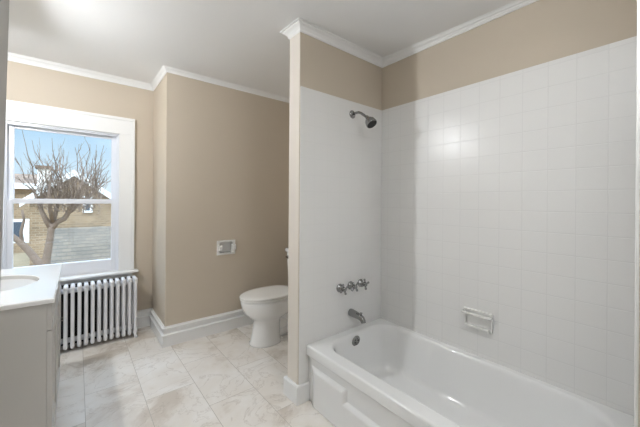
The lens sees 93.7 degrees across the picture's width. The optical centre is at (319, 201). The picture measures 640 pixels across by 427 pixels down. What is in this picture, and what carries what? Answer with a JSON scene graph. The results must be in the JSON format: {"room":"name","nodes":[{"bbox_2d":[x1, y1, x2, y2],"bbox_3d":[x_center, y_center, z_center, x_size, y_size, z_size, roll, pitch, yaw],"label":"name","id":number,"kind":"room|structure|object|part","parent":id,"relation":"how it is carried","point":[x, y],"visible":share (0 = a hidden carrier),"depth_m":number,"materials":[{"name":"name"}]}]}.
{"room":"bathroom","nodes":[
{"label":"bathroom","id":0,"kind":"room"},
{"bbox_2d":[0,0,8,287],"bbox_3d":[-0.395,0.009,-0.204,0.628,2.600,1.980,0,0,-39],"label":"wall","id":1,"kind":"structure","parent":0,"point":[4,4],"depth_m":0.72,"materials":[{"name":"grey paint"}]},
{"bbox_2d":[6,61,153,310],"bbox_3d":[-2.347,-0.005,2.797,1.371,2.600,0.160,0,0,-39],"label":"wall","id":2,"kind":"structure","parent":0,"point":[26,83],"depth_m":3.00,"materials":[{"name":"beige paint"}]},
{"bbox_2d":[1,100,138,284],"bbox_3d":[-2.339,-0.031,2.775,1.115,1.611,0.285,0,0,-39],"label":"window","id":3,"kind":"structure","parent":2,"relation":"attached to","point":[121,131],"depth_m":2.84,"materials":[{"name":"white paint"}]},
{"bbox_3d":[-2.337,0.323,2.760,0.776,0.693,0.034,0,0,-39],"label":"sash","id":4,"kind":"part","parent":3,"relation":"part of","materials":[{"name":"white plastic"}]},
{"bbox_3d":[-2.359,-0.322,2.793,0.776,0.678,0.034,0,0,-39],"label":"sash","id":5,"kind":"part","parent":3,"relation":"part of","materials":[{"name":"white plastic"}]},
{"bbox_3d":[-2.383,0.698,2.814,0.800,0.054,0.176,0,0,-39],"label":"sill","id":6,"kind":"part","parent":3,"relation":"part of","materials":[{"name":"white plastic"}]},
{"bbox_3d":[-2.289,0.696,2.706,1.115,0.023,0.109,0,0,-39],"label":"sill","id":7,"kind":"part","parent":3,"relation":"part of","materials":[{"name":"white paint"}]},
{"bbox_2d":[55,324,334,426],"bbox_3d":[0.162,1.363,0.821,2.800,0.100,6.260,0,0,-39],"label":"floor","id":8,"kind":"structure","parent":0,"point":[218,379],"depth_m":2.13,"materials":[{"name":"tile"}]},
{"bbox_2d":[0,264,61,426],"bbox_3d":[-1.756,0.826,1.584,0.570,0.946,0.960,0,0,-39],"label":"vanity cabinet","id":9,"kind":"object","parent":8,"relation":"on","point":[30,297],"visible":1,"depth_m":1.37,"materials":[{"name":"paint"}]},
{"bbox_2d":[0,264,61,310],"bbox_3d":[-1.753,0.454,1.584,0.569,0.021,0.960,0,0,-39],"label":"countertop","id":10,"kind":"structure","parent":9,"relation":"on","point":[43,291],"depth_m":1.52,"materials":[{"name":"white stone"}]},
{"bbox_3d":[-1.403,0.901,1.573,0.018,0.600,0.454,0,0,-39],"label":"door","id":11,"kind":"part","parent":9,"relation":"part of","materials":[{"name":"paint"}]},
{"bbox_3d":[-1.694,0.899,1.933,0.018,0.600,0.454,0,0,-39],"label":"door","id":12,"kind":"part","parent":9,"relation":"part of","materials":[{"name":"paint"}]},
{"bbox_2d":[60,275,137,354],"bbox_3d":[-2.040,1.012,2.742,0.637,0.579,0.253,0,0,-39],"label":"radiator","id":13,"kind":"object","parent":8,"relation":"on","point":[92,310],"visible":0.88,"depth_m":2.74,"materials":[{"name":"white metal"}]},
{"bbox_2d":[239,247,287,347],"bbox_3d":[-0.390,0.901,2.906,0.803,0.815,0.468,0,0,-39],"label":"toilet","id":14,"kind":"object","parent":8,"relation":"on","point":[267,306],"visible":0.66,"depth_m":2.71,"materials":[{"name":"white ceramic"}]},
{"bbox_3d":[-0.488,0.866,2.826,0.550,0.037,0.378,0,0,-39],"label":"seat lid","id":15,"kind":"part","parent":14,"relation":"part of","materials":[{"name":"white plastic"}]},
{"bbox_3d":[-0.492,0.882,2.823,0.532,0.016,0.372,0,0,-39],"label":"seat","id":16,"kind":"part","parent":14,"relation":"part of","materials":[{"name":"white plastic"}]},
{"bbox_2d":[306,318,633,426],"bbox_3d":[0.672,1.133,1.632,0.757,0.366,1.502,0,0,-39],"label":"bathtub","id":17,"kind":"object","parent":8,"relation":"on","point":[380,372],"visible":1,"depth_m":1.75,"materials":[{"name":"ceramic"}]},
{"bbox_3d":[0.261,0.999,2.149,0.078,0.078,0.025,0,0,-39],"label":"overflow plate","id":18,"kind":"part","parent":17,"relation":"part of","materials":[{"name":"silver metal"}]},
{"bbox_2d":[152,72,288,325],"bbox_3d":[-1.111,0.004,3.410,1.321,2.600,0.763,0,0,-39],"label":"wall","id":19,"kind":"structure","parent":0,"point":[221,154],"depth_m":3.00,"materials":[{"name":"beige paint"}]},
{"bbox_2d":[8,52,289,102],"bbox_3d":[-0.953,-1.184,2.214,2.592,0.075,2.491,0,0,-39],"label":"trim","id":20,"kind":"structure","parent":19,"relation":"attached to","point":[13,57],"depth_m":2.85,"materials":[{"name":"white paint"}]},
{"bbox_2d":[137,308,252,347],"bbox_3d":[-1.237,1.214,2.700,3.114,0.178,1.185,0,0,-16],"label":"baseboard","id":21,"kind":"structure","parent":19,"relation":"attached to","point":[170,335],"depth_m":2.92,"materials":[{"name":"white paint"}]},
{"bbox_2d":[217,239,235,254],"bbox_3d":[-0.954,0.464,3.046,0.189,0.145,0.105,0,0,-39],"label":"toilet paper holder","id":22,"kind":"object","parent":19,"relation":"attached to","point":[223,246],"visible":1,"depth_m":3.06,"materials":[{"name":"ceramic"}]},
{"bbox_2d":[8,0,516,97],"bbox_3d":[-0.351,-1.260,1.478,2.900,0.363,4.750,0,0,-39],"label":"ceiling","id":23,"kind":"structure","parent":0,"point":[239,42],"depth_m":2.04,"materials":[{"name":"paint"}]},
{"bbox_2d":[298,32,381,362],"bbox_3d":[0.146,0.013,2.254,0.820,2.600,0.120,0,0,-39],"label":"wall","id":24,"kind":"structure","parent":0,"point":[325,68],"depth_m":2.15,"materials":[{"name":"white ceramic tile"},{"name":"tan paint"}]},
{"bbox_2d":[288,32,299,384],"bbox_3d":[-0.174,0.040,1.995,0.004,2.300,0.118,0,0,-39],"label":"trim","id":25,"kind":"structure","parent":24,"relation":"attached to","point":[294,104],"depth_m":1.99,"materials":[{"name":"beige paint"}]},
{"bbox_2d":[283,375,308,405],"bbox_3d":[0.129,1.252,2.247,0.842,0.122,0.164,0,0,-39],"label":"baseboard","id":26,"kind":"structure","parent":24,"relation":"attached to","point":[298,394],"depth_m":1.96,"materials":[{"name":"white paint"}]},
{"bbox_2d":[298,86,381,384],"bbox_3d":[0.186,0.222,2.205,0.818,1.941,0.008,0,0,-39],"label":"tiled wall","id":27,"kind":"structure","parent":24,"relation":"attached to","point":[341,157],"depth_m":2.15,"materials":[{"name":"white tile"}]},
{"bbox_2d":[336,284,348,294],"bbox_3d":[0.161,0.623,2.139,0.083,0.083,0.067,0,0,-39],"label":"handle","id":28,"kind":"object","parent":27,"relation":"attached to","point":[340,288],"visible":1,"depth_m":2.13,"materials":[{"name":"silver metal"}]},
{"bbox_2d":[347,281,358,291],"bbox_3d":[0.246,0.623,2.208,0.075,0.075,0.067,0,0,-39],"label":"handle","id":29,"kind":"object","parent":27,"relation":"attached to","point":[352,286],"visible":0.98,"depth_m":2.20,"materials":[{"name":"silver metal"}]},
{"bbox_2d":[348,309,365,323],"bbox_3d":[0.274,0.832,2.181,0.056,0.073,0.146,0,0,-39],"label":"tub spout","id":30,"kind":"object","parent":27,"relation":"attached to","point":[353,313],"visible":1,"depth_m":2.16,"materials":[{"name":"silver metal"}]},
{"bbox_2d":[349,110,376,127],"bbox_3d":[0.310,-0.598,2.152,0.080,0.165,0.225,0,0,-39],"label":"shower head","id":31,"kind":"object","parent":27,"relation":"attached to","point":[370,122],"visible":1,"depth_m":2.10},
{"bbox_3d":[0.289,-0.624,2.179,0.019,0.075,0.156,0,0,-39],"label":"shower arm","id":32,"kind":"part","parent":31,"relation":"part of","materials":[{"name":"silver metal"}]},
{"bbox_2d":[358,279,368,289],"bbox_3d":[0.330,0.624,2.276,0.086,0.086,0.067,0,0,-39],"label":"handle","id":33,"kind":"object","parent":27,"relation":"attached to","point":[361,283],"visible":0.99,"depth_m":2.27,"materials":[{"name":"silver metal"}]},
{"bbox_2d":[382,0,636,109],"bbox_3d":[0.665,0.016,2.360,0.120,2.600,4.631,0,0,-39],"label":"wall","id":34,"kind":"structure","parent":0,"point":[541,31],"depth_m":1.73,"materials":[{"name":"beige paint"}]},
{"bbox_2d":[280,0,538,67],"bbox_3d":[0.906,-1.113,1.286,0.870,0.079,2.670,0,0,-39],"label":"trim","id":35,"kind":"structure","parent":34,"relation":"attached to","point":[299,25],"depth_m":2.03,"materials":[{"name":"white paint"}]},
{"bbox_2d":[381,36,636,415],"bbox_3d":[0.976,0.108,1.873,0.008,1.701,1.502,0,0,-39],"label":"tiled wall","id":36,"kind":"structure","parent":34,"relation":"attached to","point":[511,197],"depth_m":1.66,"materials":[{"name":"white tile"}]},
{"bbox_2d":[461,307,492,333],"bbox_3d":[0.961,0.729,1.841,0.048,0.112,0.177,0,0,-39],"label":"soap dish","id":37,"kind":"object","parent":36,"relation":"attached to","point":[482,321],"visible":1,"depth_m":1.84,"materials":[{"name":"ceramic"}]},
{"bbox_2d":[638,255,639,426],"bbox_3d":[1.448,0.022,0.646,0.820,2.600,0.982,0,0,-39],"label":"wall","id":38,"kind":"structure","parent":0,"point":[639,255],"depth_m":0.77,"materials":[{"name":"beige paint"}]},
{"bbox_2d":[634,0,639,426],"bbox_3d":[1.137,0.109,1.031,0.818,1.701,0.008,0,0,-39],"label":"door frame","id":39,"kind":"structure","parent":38,"relation":"attached to","point":[637,210],"depth_m":0.77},
{"label":"outside","id":40,"kind":"structure","parent":0,"visible":0},
{"bbox_2d":[13,253,29,267],"bbox_3d":[-29.665,4.198,36.609,120.000,0.200,85.800,0,0,-39],"label":"ground","id":41,"kind":"structure","parent":40,"point":[19,259],"depth_m":21.18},
{"bbox_2d":[13,174,36,252],"bbox_3d":[-28.102,0.800,25.793,7.731,6.618,8.550,0,0,-39],"label":"house","id":42,"kind":"structure","parent":41,"relation":"on","point":[20,189],"depth_m":24.23,"materials":[{"name":"beige brick"}]},
{"bbox_2d":[13,131,109,265],"bbox_3d":[-5.908,1.313,6.826,2.078,5.920,2.300,0,0,-39],"label":"tree","id":43,"kind":"object","parent":41,"relation":"on","point":[51,224],"visible":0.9,"depth_m":6.71,"materials":[{"name":"brown plant"}]},
{"bbox_2d":[13,170,110,265],"bbox_3d":[-16.984,1.107,20.275,5.909,6.165,5.720,0,0,-39],"label":"brick house","id":44,"kind":"structure","parent":41,"relation":"on","point":[38,229],"depth_m":18.17,"materials":[{"name":"brown brick"}]},
{"bbox_3d":[-17.228,1.670,16.794,0.857,1.042,0.030,0,0,-39],"label":"pane","id":45,"kind":"part","parent":44,"relation":"part of","materials":[{"name":"blue glass"}]},
{"bbox_2d":[35,165,50,189],"bbox_3d":[-20.757,0.758,22.572,0.934,6.808,1.440,0,0,-39],"label":"chimney","id":46,"kind":"object","parent":44,"relation":"on","point":[42,167],"visible":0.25,"depth_m":22.00,"materials":[{"name":"white paint"}]},
{"bbox_2d":[51,226,110,263],"bbox_3d":[-11.337,2.733,14.563,2.365,2.993,9.120,0,0,-39],"label":"garage","id":47,"kind":"structure","parent":41,"relation":"on","point":[74,244],"depth_m":12.54,"materials":[{"name":"white paint"}]}
]}

